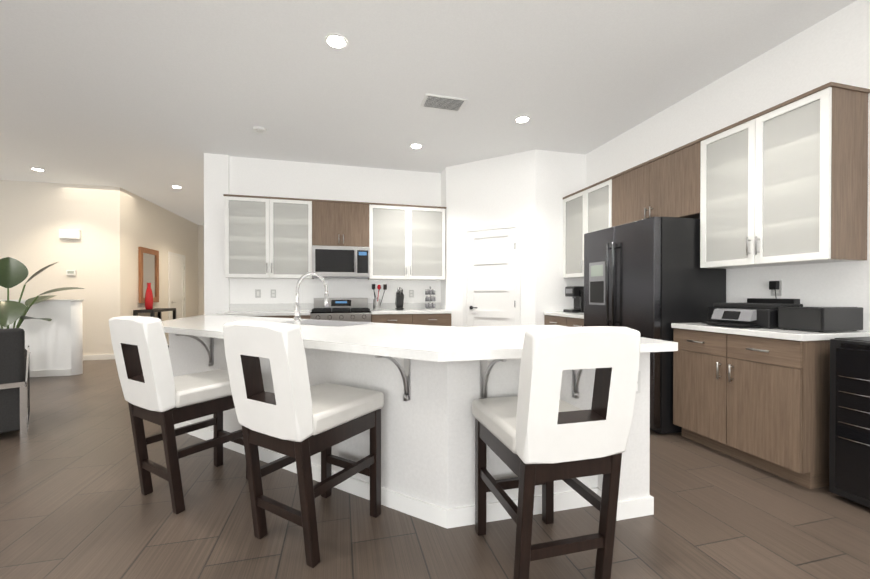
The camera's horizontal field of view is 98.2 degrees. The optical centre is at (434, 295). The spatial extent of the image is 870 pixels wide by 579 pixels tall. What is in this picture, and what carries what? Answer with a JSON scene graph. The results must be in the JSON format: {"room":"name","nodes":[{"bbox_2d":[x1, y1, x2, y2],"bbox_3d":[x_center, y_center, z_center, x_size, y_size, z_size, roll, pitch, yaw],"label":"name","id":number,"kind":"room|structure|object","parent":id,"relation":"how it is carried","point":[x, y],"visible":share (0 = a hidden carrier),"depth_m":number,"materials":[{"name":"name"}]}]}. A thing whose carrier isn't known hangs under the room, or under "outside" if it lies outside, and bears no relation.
{"room":"kitchen","nodes":[
{"label":"kitchen","id":0,"kind":"room"},
{"bbox_2d":[0,299,82,374],"bbox_3d":[-6.829,0.591,5.010,3.572,1.075,0.184,0,0,-14],"label":"wall","id":1,"kind":"structure","parent":0,"point":[55,342],"depth_m":5.30,"materials":[{"name":"paint"}]},
{"bbox_2d":[0,257,83,352],"bbox_3d":[-5.390,0.306,4.859,1.141,1.646,1.190,0,0,-14],"label":"plant","id":2,"kind":"object","parent":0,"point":[13,272],"visible":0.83,"depth_m":4.92,"materials":[{"name":"green plant"}]},
{"bbox_2d":[0,180,110,354],"bbox_3d":[-7.325,-0.405,6.318,3.250,3.050,0.150,0,0,-14],"label":"wall","id":3,"kind":"structure","parent":0,"point":[35,217],"depth_m":6.47,"materials":[{"name":"paint"}]},
{"bbox_2d":[59,229,80,238],"bbox_3d":[-6.271,-1.061,6.469,0.290,0.160,0.061,0,0,-14],"label":"door chime","id":4,"kind":"object","parent":3,"relation":"attached to","point":[68,234],"visible":1,"depth_m":6.44,"materials":[{"name":"white plastic"}]},
{"bbox_2d":[66,270,75,274],"bbox_3d":[-6.271,-0.401,6.490,0.130,0.090,0.028,0,0,-14],"label":"thermostat","id":5,"kind":"object","parent":3,"relation":"attached to","point":[70,272],"visible":1,"depth_m":6.48,"materials":[{"name":"white plastic"}]},
{"bbox_2d":[110,186,197,353],"bbox_3d":[-6.122,-0.417,8.503,0.150,3.050,3.800,0,0,-14],"label":"wall","id":6,"kind":"structure","parent":0,"point":[136,221],"depth_m":7.40,"materials":[{"name":"paint"}]},
{"bbox_2d":[30,341,168,376],"bbox_3d":[-2.878,1.093,3.347,10.420,0.090,15.400,0,0,-14],"label":"baseboard","id":7,"kind":"structure","parent":6,"relation":"attached to","point":[47,373],"depth_m":5.32,"materials":[{"name":"white"}]},
{"bbox_2d":[138,247,158,302],"bbox_3d":[-5.809,-0.412,7.654,0.037,1.090,0.760,0,0,-14],"label":"mirror","id":8,"kind":"object","parent":6,"relation":"attached to","point":[148,265],"visible":0.92,"depth_m":7.59,"materials":[{"name":"brown wood"}]},
{"bbox_2d":[168,252,185,319],"bbox_3d":[-6.133,0.046,8.998,0.066,2.112,0.910,0,0,-14],"label":"hall door","id":9,"kind":"structure","parent":6,"relation":"in","point":[176,283],"depth_m":8.97,"materials":[{"name":"white wood"}]},
{"bbox_2d":[198,225,203,314],"bbox_3d":[-5.562,-0.430,10.681,2.300,3.050,0.150,0,0,-14],"label":"wall","id":10,"kind":"structure","parent":0,"point":[200,269],"depth_m":10.38,"materials":[{"name":"paint"}]},
{"bbox_2d":[204,153,440,314],"bbox_3d":[-1.528,-0.400,5.574,3.310,3.050,0.205,0,0,-14],"label":"wall","id":11,"kind":"structure","parent":0,"point":[226,174],"depth_m":5.39,"materials":[{"name":"paint"}]},
{"bbox_2d":[255,289,260,297],"bbox_3d":[-2.478,-0.034,5.272,0.072,0.116,0.008,0,0,-14],"label":"outlet","id":12,"kind":"object","parent":11,"relation":"attached to","point":[257,291],"depth_m":5.27,"materials":[{"name":"grey plastic"}]},
{"bbox_2d":[223,194,314,278],"bbox_3d":[-2.236,-0.779,5.156,1.075,1.072,0.339,0,0,-14],"label":"upper cabinet","id":13,"kind":"object","parent":11,"relation":"attached to","point":[272,237],"depth_m":5.03,"materials":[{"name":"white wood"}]},
{"bbox_2d":[271,290,275,297],"bbox_3d":[-2.284,-0.034,5.321,0.072,0.116,0.008,0,0,-14],"label":"outlet","id":14,"kind":"object","parent":11,"relation":"attached to","point":[273,293],"depth_m":5.32,"materials":[{"name":"grey plastic"}]},
{"bbox_2d":[315,199,370,279],"bbox_3d":[-1.341,-0.780,5.381,0.770,1.072,0.339,0,0,-14],"label":"upper cabinet","id":15,"kind":"object","parent":11,"relation":"attached to","point":[337,223],"depth_m":5.22,"materials":[{"name":"brown wood"}]},
{"bbox_2d":[312,245,368,278],"bbox_3d":[-1.329,-0.471,5.336,0.762,0.429,0.436,0,0,-14],"label":"microwave","id":16,"kind":"object","parent":15,"relation":"attached to","point":[348,262],"visible":1,"depth_m":5.17,"materials":[{"name":"silver metal"}]},
{"bbox_2d":[371,203,445,279],"bbox_3d":[-0.427,-0.782,5.611,1.115,1.072,0.339,0,0,-14],"label":"upper cabinet","id":17,"kind":"object","parent":11,"relation":"attached to","point":[408,241],"depth_m":5.49,"materials":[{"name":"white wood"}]},
{"bbox_2d":[409,290,413,296],"bbox_3d":[-0.364,-0.037,5.804,0.072,0.116,0.008,0,0,-14],"label":"outlet","id":18,"kind":"object","parent":11,"relation":"attached to","point":[411,292],"depth_m":5.80,"materials":[{"name":"grey plastic"}]},
{"bbox_2d":[0,0,856,224],"bbox_3d":[-2.878,-1.962,3.329,10.820,0.100,15.800,0,0,-14],"label":"ceiling","id":19,"kind":"structure","parent":0,"point":[152,101],"depth_m":3.28,"materials":[{"name":"paint"}]},
{"bbox_2d":[30,167,45,170],"bbox_3d":[-6.026,-1.920,5.714,0.169,0.011,0.169,0,0,-23],"label":"recessed light","id":20,"kind":"object","parent":19,"relation":"in","point":[33,168],"depth_m":5.70,"materials":[{"name":"white"}]},
{"bbox_2d":[253,126,265,133],"bbox_3d":[-2.007,-1.899,4.312,0.140,0.036,0.140,0,0,-14],"label":"smoke detector","id":21,"kind":"object","parent":19,"relation":"attached to","point":[259,129],"visible":1,"depth_m":4.28,"materials":[{"name":"white plastic"}]},
{"bbox_2d":[324,33,347,48],"bbox_3d":[-0.738,-1.904,2.817,0.169,0.011,0.169,0,0,-23],"label":"recessed light","id":22,"kind":"object","parent":19,"relation":"in","point":[336,41],"depth_m":2.81,"materials":[{"name":"white"}]},
{"bbox_2d":[410,143,422,148],"bbox_3d":[-0.240,-1.915,4.809,0.169,0.011,0.169,0,0,37],"label":"recessed light","id":23,"kind":"object","parent":19,"relation":"in","point":[414,145],"depth_m":4.78,"materials":[{"name":"white"}]},
{"bbox_2d":[420,94,467,111],"bbox_3d":[0.085,-1.903,3.725,0.420,0.022,0.240,0,0,-14],"label":"ceiling vent","id":24,"kind":"object","parent":19,"relation":"in","point":[442,102],"visible":1,"depth_m":3.70,"materials":[{"name":"white metal"}]},
{"bbox_2d":[514,115,529,122],"bbox_3d":[0.945,-1.911,4.076,0.169,0.011,0.169,0,0,-23],"label":"recessed light","id":25,"kind":"object","parent":19,"relation":"in","point":[523,118],"depth_m":4.06,"materials":[{"name":"white"}]},
{"bbox_2d":[0,348,869,578],"bbox_3d":[-2.878,1.188,3.348,10.820,0.100,15.800,0,0,-14],"label":"floor","id":26,"kind":"structure","parent":0,"point":[75,503],"depth_m":1.89,"materials":[{"name":"tile"}]},
{"bbox_2d":[0,328,29,437],"bbox_3d":[-3.882,0.702,3.031,0.860,0.875,0.828,0,0,44],"label":"armchair","id":27,"kind":"object","parent":26,"relation":"on","point":[14,373],"visible":1,"depth_m":3.00,"materials":[{"name":"grey fabric"}]},
{"bbox_2d":[133,308,175,347],"bbox_3d":[-5.650,0.688,7.633,0.331,0.850,1.030,0,0,-14],"label":"console table","id":28,"kind":"object","parent":26,"relation":"on","point":[151,312],"visible":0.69,"depth_m":7.38,"materials":[{"name":"black wood"}]},
{"bbox_2d":[145,283,152,309],"bbox_3d":[-5.577,0.003,7.343,0.134,0.520,0.136,0,0,-14],"label":"vase","id":29,"kind":"object","parent":28,"relation":"on","point":[148,299],"visible":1,"depth_m":7.30,"materials":[{"name":"red glass"}]},
{"bbox_2d":[109,316,247,513],"bbox_3d":[-1.446,0.628,2.213,0.438,1.041,0.623,0,0,31],"label":"stool","id":30,"kind":"object","parent":26,"relation":"on","point":[155,390],"visible":0.9,"depth_m":2.03,"materials":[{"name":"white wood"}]},
{"bbox_2d":[254,315,310,318],"bbox_3d":[-2.208,0.688,5.028,1.081,0.880,0.618,0,0,-14],"label":"base cabinet","id":31,"kind":"object","parent":26,"relation":"on","point":[302,316],"depth_m":4.80,"materials":[{"name":"brown wood"}]},
{"bbox_2d":[216,303,451,315],"bbox_3d":[-1.291,0.176,5.248,2.999,0.139,0.632,0,0,-14],"label":"countertop","id":32,"kind":"structure","parent":31,"relation":"on","point":[283,309],"depth_m":5.26,"materials":[{"name":"white stone"}]},
{"bbox_2d":[372,284,386,309],"bbox_3d":[-0.812,0.015,5.465,0.210,0.378,0.201,0,0,-14],"label":"utensil crock","id":33,"kind":"object","parent":32,"relation":"on","point":[377,304],"visible":0.98,"depth_m":5.42,"materials":[{"name":"clear glass"}]},
{"bbox_2d":[395,287,403,309],"bbox_3d":[-0.520,0.035,5.526,0.100,0.332,0.200,0,0,-14],"label":"knife block","id":34,"kind":"object","parent":32,"relation":"on","point":[399,300],"visible":1,"depth_m":5.47,"materials":[{"name":"black plastic"}]},
{"bbox_2d":[425,286,435,309],"bbox_3d":[-0.069,0.030,5.657,0.170,0.345,0.170,0,0,-14],"label":"spice rack","id":35,"kind":"object","parent":32,"relation":"on","point":[430,304],"visible":1,"depth_m":5.61,"materials":[{"name":"silver metal"}]},
{"bbox_2d":[223,321,383,567],"bbox_3d":[-0.606,0.630,1.827,0.438,1.041,0.623,0,0,31],"label":"stool","id":36,"kind":"object","parent":26,"relation":"on","point":[297,419],"visible":1,"depth_m":1.65,"materials":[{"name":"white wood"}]},
{"bbox_2d":[311,298,370,321],"bbox_3d":[-1.291,0.577,5.189,0.762,1.100,0.717,0,0,-14],"label":"range","id":37,"kind":"object","parent":26,"relation":"on","point":[349,309],"visible":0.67,"depth_m":4.99,"materials":[{"name":"silver metal"}]},
{"bbox_2d":[371,313,450,325],"bbox_3d":[-0.385,0.685,5.487,1.123,0.880,0.618,0,0,-14],"label":"base cabinet","id":38,"kind":"object","parent":26,"relation":"on","point":[432,319],"depth_m":5.20,"materials":[{"name":"brown wood"}]},
{"bbox_2d":[174,352,653,528],"bbox_3d":[-0.700,0.700,3.065,3.048,0.880,3.244,0,0,-14],"label":"kitchen island","id":39,"kind":"object","parent":26,"relation":"on","point":[431,382],"depth_m":1.96,"materials":[{"name":"paint"}]},
{"bbox_2d":[162,312,677,375],"bbox_3d":[-0.731,0.238,3.097,3.084,0.042,3.394,0,0,-14],"label":"island countertop","id":40,"kind":"structure","parent":39,"relation":"on","point":[196,343],"depth_m":2.24,"materials":[{"name":"white stone"}]},
{"bbox_2d":[472,326,640,578],"bbox_3d":[0.463,0.631,1.601,0.438,1.041,0.623,0,0,-14],"label":"stool","id":41,"kind":"object","parent":26,"relation":"on","point":[537,430],"visible":1,"depth_m":1.38,"materials":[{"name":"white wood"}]},
{"bbox_2d":[544,315,583,326],"bbox_3d":[1.849,0.691,4.559,0.652,0.880,1.006,0,0,-14],"label":"base cabinet","id":42,"kind":"object","parent":26,"relation":"on","point":[563,321],"visible":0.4,"depth_m":4.54,"materials":[{"name":"brown wood"}]},
{"bbox_2d":[543,312,583,318],"bbox_3d":[1.859,0.180,4.557,0.632,0.139,1.012,0,0,-14],"label":"countertop","id":43,"kind":"structure","parent":42,"relation":"on","point":[571,315],"depth_m":4.54,"materials":[{"name":"white stone"}]},
{"bbox_2d":[563,286,583,312],"bbox_3d":[1.845,0.042,4.812,0.300,0.330,0.255,0,0,-14],"label":"coffee maker","id":44,"kind":"object","parent":43,"relation":"on","point":[576,293],"visible":0.65,"depth_m":4.73,"materials":[{"name":"black plastic"}]},
{"bbox_2d":[584,217,725,433],"bbox_3d":[1.993,0.244,3.569,0.801,1.785,0.910,0,0,-14],"label":"fridge","id":45,"kind":"object","parent":26,"relation":"on","point":[649,278],"visible":0.6,"depth_m":3.14,"materials":[{"name":"black metal"}]},
{"bbox_2d":[673,328,829,488],"bbox_3d":[2.317,0.702,2.699,0.652,0.880,0.870,0,0,-14],"label":"base cabinet","id":46,"kind":"object","parent":26,"relation":"on","point":[763,403],"visible":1,"depth_m":2.43,"materials":[{"name":"brown wood"}]},
{"bbox_2d":[671,322,869,340],"bbox_3d":[2.328,0.241,2.696,0.632,0.039,0.893,0,0,-14],"label":"countertop","id":47,"kind":"structure","parent":46,"relation":"on","point":[792,334],"depth_m":2.37,"materials":[{"name":"white stone"}]},
{"bbox_2d":[701,298,802,328],"bbox_3d":[2.308,0.119,2.771,0.520,0.200,0.440,0,0,-14],"label":"printer","id":48,"kind":"object","parent":47,"relation":"on","point":[757,313],"visible":0.88,"depth_m":2.68,"materials":[{"name":"black plastic"}]},
{"bbox_2d":[778,306,862,331],"bbox_3d":[2.487,0.144,2.440,0.354,0.153,0.250,0,0,-14],"label":"speaker box","id":49,"kind":"object","parent":47,"relation":"on","point":[825,318],"visible":0.98,"depth_m":2.34,"materials":[{"name":"black plastic"}]},
{"bbox_2d":[829,337,869,507],"bbox_3d":[2.511,0.693,2.047,0.481,0.905,0.320,0,0,-14],"label":"wine fridge","id":50,"kind":"object","parent":26,"relation":"on","point":[849,449],"visible":1,"depth_m":2.06,"materials":[{"name":"black plastic"}]},
{"bbox_2d":[441,149,584,326],"bbox_3d":[1.048,-0.401,5.601,1.700,3.050,1.410,0,0,-14],"label":"wall","id":51,"kind":"structure","parent":0,"point":[529,190],"depth_m":5.05,"materials":[{"name":"paint"}]},
{"bbox_2d":[463,222,520,326],"bbox_3d":[0.774,0.068,5.251,0.619,2.112,0.619,0,0,-14],"label":"pantry door","id":52,"kind":"structure","parent":51,"relation":"in","point":[491,275],"depth_m":5.24,"materials":[{"name":"white wood"}]},
{"bbox_2d":[585,0,869,331],"bbox_3d":[2.247,-0.395,4.629,0.150,3.050,15.400,0,0,-14],"label":"wall","id":53,"kind":"structure","parent":0,"point":[835,47],"depth_m":2.86,"materials":[{"name":"paint"}]},
{"bbox_2d":[563,179,606,277],"bbox_3d":[1.987,-0.776,4.626,0.347,1.072,0.926,0,0,-14],"label":"upper cabinet","id":54,"kind":"object","parent":53,"relation":"attached to","point":[584,210],"depth_m":4.75,"materials":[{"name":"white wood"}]},
{"bbox_2d":[607,141,694,227],"bbox_3d":[2.228,-0.770,3.668,0.347,1.072,1.050,0,0,-14],"label":"upper cabinet","id":55,"kind":"object","parent":53,"relation":"attached to","point":[663,185],"depth_m":3.55,"materials":[{"name":"brown wood"}]},
{"bbox_2d":[769,280,781,298],"bbox_3d":[2.588,-0.048,2.837,0.062,0.134,0.081,0,0,-14],"label":"outlet","id":56,"kind":"object","parent":53,"relation":"attached to","point":[775,287],"visible":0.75,"depth_m":2.83,"materials":[{"name":"grey plastic"}]},
{"bbox_2d":[695,82,869,268],"bbox_3d":[2.461,-0.765,2.742,0.347,1.072,0.860,0,0,-14],"label":"upper cabinet","id":57,"kind":"object","parent":53,"relation":"attached to","point":[784,183],"depth_m":2.56,"materials":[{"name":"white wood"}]}
]}

